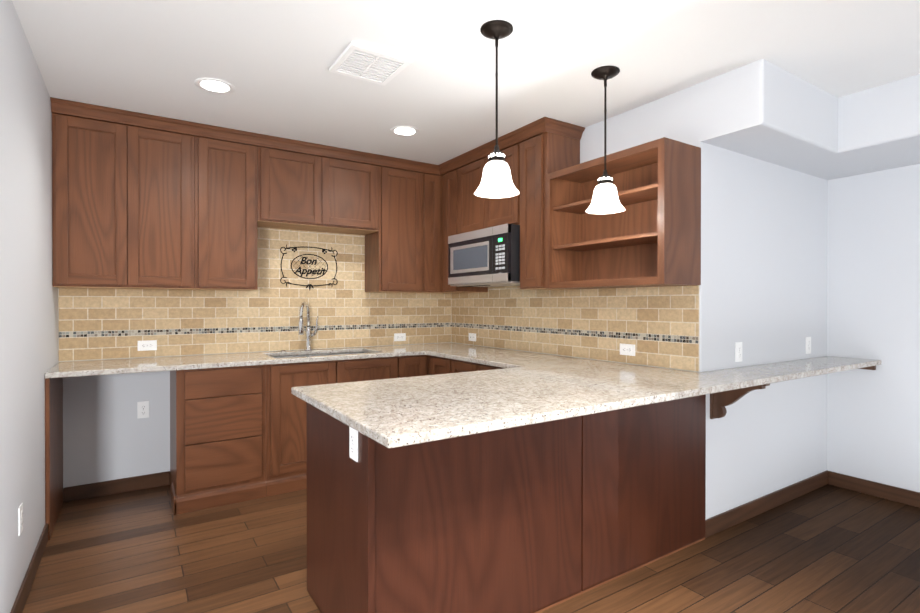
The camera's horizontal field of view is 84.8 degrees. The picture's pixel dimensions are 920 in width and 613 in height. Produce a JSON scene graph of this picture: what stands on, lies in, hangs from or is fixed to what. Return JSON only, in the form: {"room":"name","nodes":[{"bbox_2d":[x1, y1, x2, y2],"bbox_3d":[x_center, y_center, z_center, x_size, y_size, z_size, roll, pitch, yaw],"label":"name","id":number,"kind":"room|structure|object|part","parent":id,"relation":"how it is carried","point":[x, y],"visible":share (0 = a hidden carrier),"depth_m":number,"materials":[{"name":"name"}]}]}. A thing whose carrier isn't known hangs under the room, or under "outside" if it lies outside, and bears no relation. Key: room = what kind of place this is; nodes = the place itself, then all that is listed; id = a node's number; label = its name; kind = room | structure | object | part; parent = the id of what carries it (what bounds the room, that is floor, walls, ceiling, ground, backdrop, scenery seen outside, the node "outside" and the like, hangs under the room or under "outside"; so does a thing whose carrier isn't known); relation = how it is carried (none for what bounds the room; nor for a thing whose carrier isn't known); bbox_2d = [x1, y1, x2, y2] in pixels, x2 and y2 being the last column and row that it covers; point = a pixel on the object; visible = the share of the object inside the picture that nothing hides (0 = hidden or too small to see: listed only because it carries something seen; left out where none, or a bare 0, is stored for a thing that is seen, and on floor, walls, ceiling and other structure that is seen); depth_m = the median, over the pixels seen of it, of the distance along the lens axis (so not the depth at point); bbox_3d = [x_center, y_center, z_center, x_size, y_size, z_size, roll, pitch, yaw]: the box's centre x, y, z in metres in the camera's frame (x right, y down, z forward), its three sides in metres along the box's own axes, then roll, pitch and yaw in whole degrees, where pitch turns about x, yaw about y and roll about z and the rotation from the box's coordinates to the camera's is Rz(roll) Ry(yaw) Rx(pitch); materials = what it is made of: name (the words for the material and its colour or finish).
{"room":"kitchen","nodes":[
{"label":"kitchen","id":0,"kind":"room"},
{"bbox_2d":[0,0,58,612],"bbox_3d":[-0.689,0.036,0.193,0.150,2.490,7.500,0,0,-33],"label":"wall","id":1,"kind":"structure","parent":0,"point":[29,339],"depth_m":2.19,"materials":[{"name":"paint"}]},
{"bbox_2d":[18,503,22,535],"bbox_3d":[-1.845,0.893,2.119,0.008,0.114,0.070,0,0,-33],"label":"outlet","id":2,"kind":"object","parent":1,"relation":"attached to","point":[20,519],"visible":1,"depth_m":2.10,"materials":[{"name":"white plastic"}]},
{"bbox_2d":[10,523,47,612],"bbox_3d":[-0.449,1.235,-0.020,0.012,0.095,6.575,0,0,-33],"label":"baseboard","id":3,"kind":"structure","parent":1,"relation":"attached to","point":[19,604],"depth_m":2.28,"materials":[{"name":"brown wood"}]},
{"bbox_2d":[58,311,451,487],"bbox_3d":[-1.375,0.020,4.131,2.996,2.490,0.150,0,0,-33],"label":"wall","id":4,"kind":"structure","parent":0,"point":[108,435],"depth_m":3.42,"materials":[{"name":"paint"}]},
{"bbox_2d":[50,97,141,288],"bbox_3d":[-2.318,-0.670,3.229,0.430,1.099,0.324,0,0,-33],"label":"upper cabinet","id":5,"kind":"object","parent":4,"relation":"attached to","point":[97,150],"depth_m":3.10,"materials":[{"name":"brown wood"}]},
{"bbox_2d":[63,471,169,502],"bbox_3d":[-2.316,1.220,3.426,0.599,0.095,0.012,0,0,-33],"label":"baseboard","id":6,"kind":"structure","parent":4,"relation":"attached to","point":[79,492],"depth_m":3.41,"materials":[{"name":"brown wood"}]},
{"bbox_2d":[137,401,148,418],"bbox_3d":[-2.200,0.718,3.501,0.070,0.114,0.008,0,0,-33],"label":"electrical outlet","id":7,"kind":"object","parent":4,"relation":"attached to","point":[143,409],"visible":1,"depth_m":3.50,"materials":[{"name":"white plastic"}]},
{"bbox_2d":[142,113,197,289],"bbox_3d":[-2.053,-0.671,3.402,0.436,1.099,0.324,0,0,-33],"label":"upper cabinet","id":8,"kind":"object","parent":4,"relation":"attached to","point":[143,201],"depth_m":3.31,"materials":[{"name":"brown wood"}]},
{"bbox_2d":[194,123,261,290],"bbox_3d":[-1.701,-0.672,3.630,0.403,1.099,0.324,0,0,-33],"label":"upper cabinet","id":9,"kind":"object","parent":4,"relation":"attached to","point":[229,160],"depth_m":3.50,"materials":[{"name":"brown wood"}]},
{"bbox_2d":[58,227,451,360],"bbox_3d":[-1.335,-0.140,4.061,2.986,0.980,0.008,0,0,-33],"label":"backsplash","id":10,"kind":"structure","parent":4,"relation":"attached to","point":[347,310],"depth_m":3.95,"materials":[{"name":"tile"}]},
{"bbox_2d":[138,340,156,350],"bbox_3d":[-2.175,0.272,3.505,0.114,0.070,0.008,0,0,-33],"label":"electrical outlet","id":11,"kind":"object","parent":10,"relation":"attached to","point":[147,345],"visible":1,"depth_m":3.50,"materials":[{"name":"white plastic"}]},
{"bbox_2d":[280,245,337,289],"bbox_3d":[-1.227,-0.312,4.118,0.468,0.365,0.014,0,0,-33],"label":"sign","id":12,"kind":"object","parent":10,"relation":"attached to","point":[294,249],"visible":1,"depth_m":4.11,"materials":[{"name":"black metal"}]},
{"bbox_2d":[394,333,405,340],"bbox_3d":[-0.543,0.278,4.567,0.114,0.070,0.008,0,0,-33],"label":"electrical outlet","id":13,"kind":"object","parent":10,"relation":"attached to","point":[399,336],"visible":1,"depth_m":4.57,"materials":[{"name":"white plastic"}]},
{"bbox_2d":[262,134,333,231],"bbox_3d":[-1.314,-0.921,3.882,0.520,0.603,0.324,0,0,-33],"label":"upper cabinet","id":14,"kind":"object","parent":4,"relation":"attached to","point":[295,174],"depth_m":3.76,"materials":[{"name":"brown wood"}]},
{"bbox_2d":[326,146,381,236],"bbox_3d":[-0.969,-0.922,4.106,0.534,0.603,0.324,0,0,-33],"label":"upper cabinet","id":15,"kind":"object","parent":4,"relation":"attached to","point":[355,176],"depth_m":4.01,"materials":[{"name":"brown wood"}]},
{"bbox_2d":[365,155,433,292],"bbox_3d":[-0.546,-0.675,4.383,0.474,1.099,0.324,0,0,-33],"label":"upper cabinet","id":16,"kind":"object","parent":4,"relation":"attached to","point":[400,258],"depth_m":4.26,"materials":[{"name":"brown wood"}]},
{"bbox_2d":[434,156,487,292],"bbox_3d":[0.024,-0.675,4.371,0.382,1.099,0.356,0,0,-33],"label":"upper cabinet","id":17,"kind":"object","parent":4,"relation":"attached to","point":[447,175],"depth_m":4.35,"materials":[{"name":"brown wood"}]},
{"bbox_2d":[462,149,477,232],"bbox_3d":[0.233,-0.904,4.101,0.324,0.640,0.447,0,0,-33],"label":"upper cabinet","id":18,"kind":"object","parent":4,"relation":"attached to","point":[469,161],"depth_m":4.05,"materials":[{"name":"brown wood"}]},
{"bbox_2d":[518,117,589,289],"bbox_3d":[0.613,-0.672,3.519,0.324,1.099,0.383,0,0,-33],"label":"upper cabinet","id":19,"kind":"object","parent":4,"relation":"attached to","point":[554,186],"depth_m":3.38,"materials":[{"name":"brown wood"}]},
{"bbox_3d":[-0.783,-1.185,3.215,2.991,0.072,1.410,0,0,-33],"label":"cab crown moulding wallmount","id":20,"kind":"part","parent":19,"relation":"part of","materials":[{"name":"brown wood"}]},
{"bbox_2d":[12,0,919,164],"bbox_3d":[1.288,-1.274,1.474,4.866,0.120,7.500,0,0,-33],"label":"ceiling","id":21,"kind":"structure","parent":0,"point":[271,61],"depth_m":2.45,"materials":[{"name":"paint"}]},
{"bbox_2d":[194,78,234,93],"bbox_3d":[-1.354,-1.216,2.785,0.204,0.005,0.204,0,0,-33],"label":"recessed light","id":22,"kind":"object","parent":21,"relation":"in","point":[214,85],"visible":1,"depth_m":2.78,"materials":[{"name":"white plastic"}]},
{"bbox_2d":[329,41,411,85],"bbox_3d":[-0.454,-1.210,2.530,0.310,0.016,0.320,0,0,-33],"label":"ceiling vent","id":23,"kind":"object","parent":21,"relation":"in","point":[367,63],"visible":1,"depth_m":2.51,"materials":[{"name":"white plastic"}]},
{"bbox_2d":[390,126,418,135],"bbox_3d":[-0.385,-1.220,3.511,0.204,0.005,0.204,0,0,-33],"label":"recessed light","id":24,"kind":"object","parent":21,"relation":"in","point":[404,131],"visible":1,"depth_m":3.51,"materials":[{"name":"white plastic"}]},
{"bbox_2d":[474,20,518,197],"bbox_3d":[0.161,-0.856,2.211,0.198,0.720,0.198,0,0,-33],"label":"pendant light","id":25,"kind":"object","parent":21,"relation":"hanging from","point":[496,182],"visible":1,"depth_m":2.18,"materials":[{"name":"white glass"}]},
{"bbox_2d":[586,65,624,213],"bbox_3d":[0.755,-0.858,2.619,0.198,0.720,0.198,0,0,-33],"label":"pendant light","id":26,"kind":"object","parent":21,"relation":"hanging from","point":[605,199],"visible":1,"depth_m":2.59,"materials":[{"name":"white glass"}]},
{"bbox_2d":[22,484,919,612],"bbox_3d":[1.288,1.336,1.485,4.866,0.120,7.500,0,0,-33],"label":"floor","id":27,"kind":"structure","parent":0,"point":[828,548],"depth_m":2.49,"materials":[{"name":"brown wood"}]},
{"bbox_2d":[170,364,276,514],"bbox_3d":[-1.654,0.827,3.486,0.577,0.880,0.628,0,0,-33],"label":"base cabinet","id":28,"kind":"object","parent":27,"relation":"on","point":[223,421],"depth_m":3.22,"materials":[{"name":"brown wood"}]},
{"bbox_2d":[357,355,420,380],"bbox_3d":[-0.559,0.824,4.199,0.335,0.880,0.628,0,0,-33],"label":"base cabinet","id":29,"kind":"object","parent":27,"relation":"on","point":[402,366],"depth_m":3.84,"materials":[{"name":"brown wood"}]},
{"bbox_3d":[-0.534,0.824,4.215,0.275,0.881,0.628,0,0,-33],"label":"corner door","id":30,"kind":"part","parent":29,"relation":"part of","materials":[{"name":"brown wood"}]},
{"bbox_2d":[301,399,500,612],"bbox_3d":[-0.284,0.833,2.104,0.522,0.880,0.737,0,0,-33],"label":"base cabinet","id":31,"kind":"object","parent":27,"relation":"on","point":[415,528],"depth_m":1.85,"materials":[{"name":"brown wood"}]},
{"bbox_2d":[349,426,357,461],"bbox_3d":[-0.374,0.480,1.766,0.008,0.114,0.070,0,0,-33],"label":"outlet","id":32,"kind":"object","parent":31,"relation":"attached to","point":[353,444],"visible":0.98,"depth_m":1.75,"materials":[{"name":"white plastic"}]},
{"bbox_2d":[421,355,504,375],"bbox_3d":[0.308,0.826,3.659,0.688,0.880,1.261,0,0,-33],"label":"base cabinet","id":33,"kind":"object","parent":27,"relation":"on","point":[430,365],"depth_m":3.78,"materials":[{"name":"brown wood"}]},
{"bbox_2d":[45,302,881,447],"bbox_3d":[0.108,0.283,3.292,4.561,0.640,2.852,0,0,-33],"label":"countertop","id":34,"kind":"structure","parent":33,"relation":"on","point":[522,388],"depth_m":2.35,"materials":[{"name":"beige stone"}]},
{"bbox_2d":[266,357,396,496],"bbox_3d":[-1.054,0.826,3.877,0.964,0.881,0.628,0,0,-33],"label":"base cabinet","id":35,"kind":"object","parent":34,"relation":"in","point":[286,413],"depth_m":3.46,"materials":[{"name":"brown wood"}]},
{"bbox_2d":[501,417,572,612],"bbox_3d":[0.049,0.832,2.345,0.542,0.880,0.697,0,0,-33],"label":"base cabinet","id":36,"kind":"object","parent":27,"relation":"on","point":[537,517],"depth_m":2.08,"materials":[{"name":"brown wood"}]},
{"bbox_2d":[573,408,624,597],"bbox_3d":[0.373,0.831,2.556,0.476,0.880,0.697,0,0,-33],"label":"base cabinet","id":37,"kind":"object","parent":27,"relation":"on","point":[598,438],"depth_m":2.28,"materials":[{"name":"brown wood"}]},
{"bbox_2d":[478,129,517,229],"bbox_3d":[0.417,-0.902,3.819,0.324,0.640,0.462,0,0,-33],"label":"upper cabinet","id":38,"kind":"object","parent":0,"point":[492,212],"depth_m":3.70,"materials":[{"name":"brown wood"}]},
{"bbox_2d":[448,224,519,286],"bbox_3d":[0.289,-0.369,3.935,0.412,0.417,0.785,0,0,-33],"label":"over-the-range microwave","id":39,"kind":"object","parent":38,"relation":"attached to","point":[488,257],"visible":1,"depth_m":3.73,"materials":[{"name":"silver metal"}]},
{"bbox_2d":[452,59,919,518],"bbox_3d":[2.565,0.027,2.400,1.720,2.490,7.350,0,0,-33],"label":"wall block","id":40,"kind":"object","parent":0,"point":[779,147],"visible":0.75,"depth_m":2.98,"materials":[{"name":"paint"}]},
{"bbox_2d":[452,285,699,371],"bbox_3d":[0.614,0.091,3.813,0.008,0.520,2.534,0,0,-33],"label":"backsplash","id":41,"kind":"structure","parent":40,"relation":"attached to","point":[658,326],"depth_m":3.40,"materials":[{"name":"tile"}]},
{"bbox_2d":[469,333,475,340],"bbox_3d":[0.111,0.278,4.569,0.008,0.070,0.114,0,0,-33],"label":"electrical outlet","id":42,"kind":"object","parent":41,"relation":"attached to","point":[472,336],"visible":1,"depth_m":4.56,"materials":[{"name":"white plastic"}]},
{"bbox_2d":[620,343,634,355],"bbox_3d":[1.042,0.269,3.139,0.008,0.070,0.114,0,0,-33],"label":"electrical outlet","id":43,"kind":"object","parent":41,"relation":"attached to","point":[627,349],"visible":1,"depth_m":3.14,"materials":[{"name":"white plastic"}]},
{"bbox_2d":[735,342,741,361],"bbox_3d":[1.637,0.267,2.957,0.070,0.114,0.008,0,0,-33],"label":"electrical outlet","id":44,"kind":"object","parent":40,"relation":"attached to","point":[738,351],"visible":1,"depth_m":2.95,"materials":[{"name":"white plastic"}]},
{"bbox_2d":[710,384,769,418],"bbox_3d":[1.488,0.508,2.691,0.050,0.233,0.294,0,0,-33],"label":"corbel bracket","id":45,"kind":"object","parent":40,"relation":"attached to","point":[719,401],"visible":0.69,"depth_m":2.74,"materials":[{"name":"brown wood"}]},
{"bbox_2d":[705,470,829,537],"bbox_3d":[1.964,1.221,3.170,1.523,0.095,0.015,0,0,-33],"label":"baseboard","id":46,"kind":"structure","parent":40,"relation":"attached to","point":[733,516],"depth_m":3.10,"materials":[{"name":"brown wood"}]},
{"bbox_2d":[806,337,810,353],"bbox_3d":[2.380,0.265,3.441,0.070,0.114,0.008,0,0,-33],"label":"electrical outlet","id":47,"kind":"object","parent":40,"relation":"attached to","point":[808,345],"visible":1,"depth_m":3.43,"materials":[{"name":"white plastic"}]},
{"bbox_2d":[827,164,919,491],"bbox_3d":[4.000,0.191,1.636,0.150,2.170,4.802,0,0,-33],"label":"wall","id":48,"kind":"structure","parent":0,"point":[873,292],"depth_m":3.37,"materials":[{"name":"paint"}]},
{"bbox_2d":[858,366,875,369],"bbox_3d":[2.692,0.405,3.478,0.028,0.037,0.284,0,0,-33],"label":"bracket","id":49,"kind":"object","parent":48,"relation":"attached to","point":[871,368],"visible":0.23,"depth_m":3.37,"materials":[{"name":"brown wood"}]},
{"bbox_2d":[830,471,919,507],"bbox_3d":[3.890,1.228,1.658,0.012,0.095,4.651,0,0,-33],"label":"baseboard","id":50,"kind":"structure","parent":48,"relation":"attached to","point":[909,497],"depth_m":3.36,"materials":[{"name":"brown wood"}]}
]}

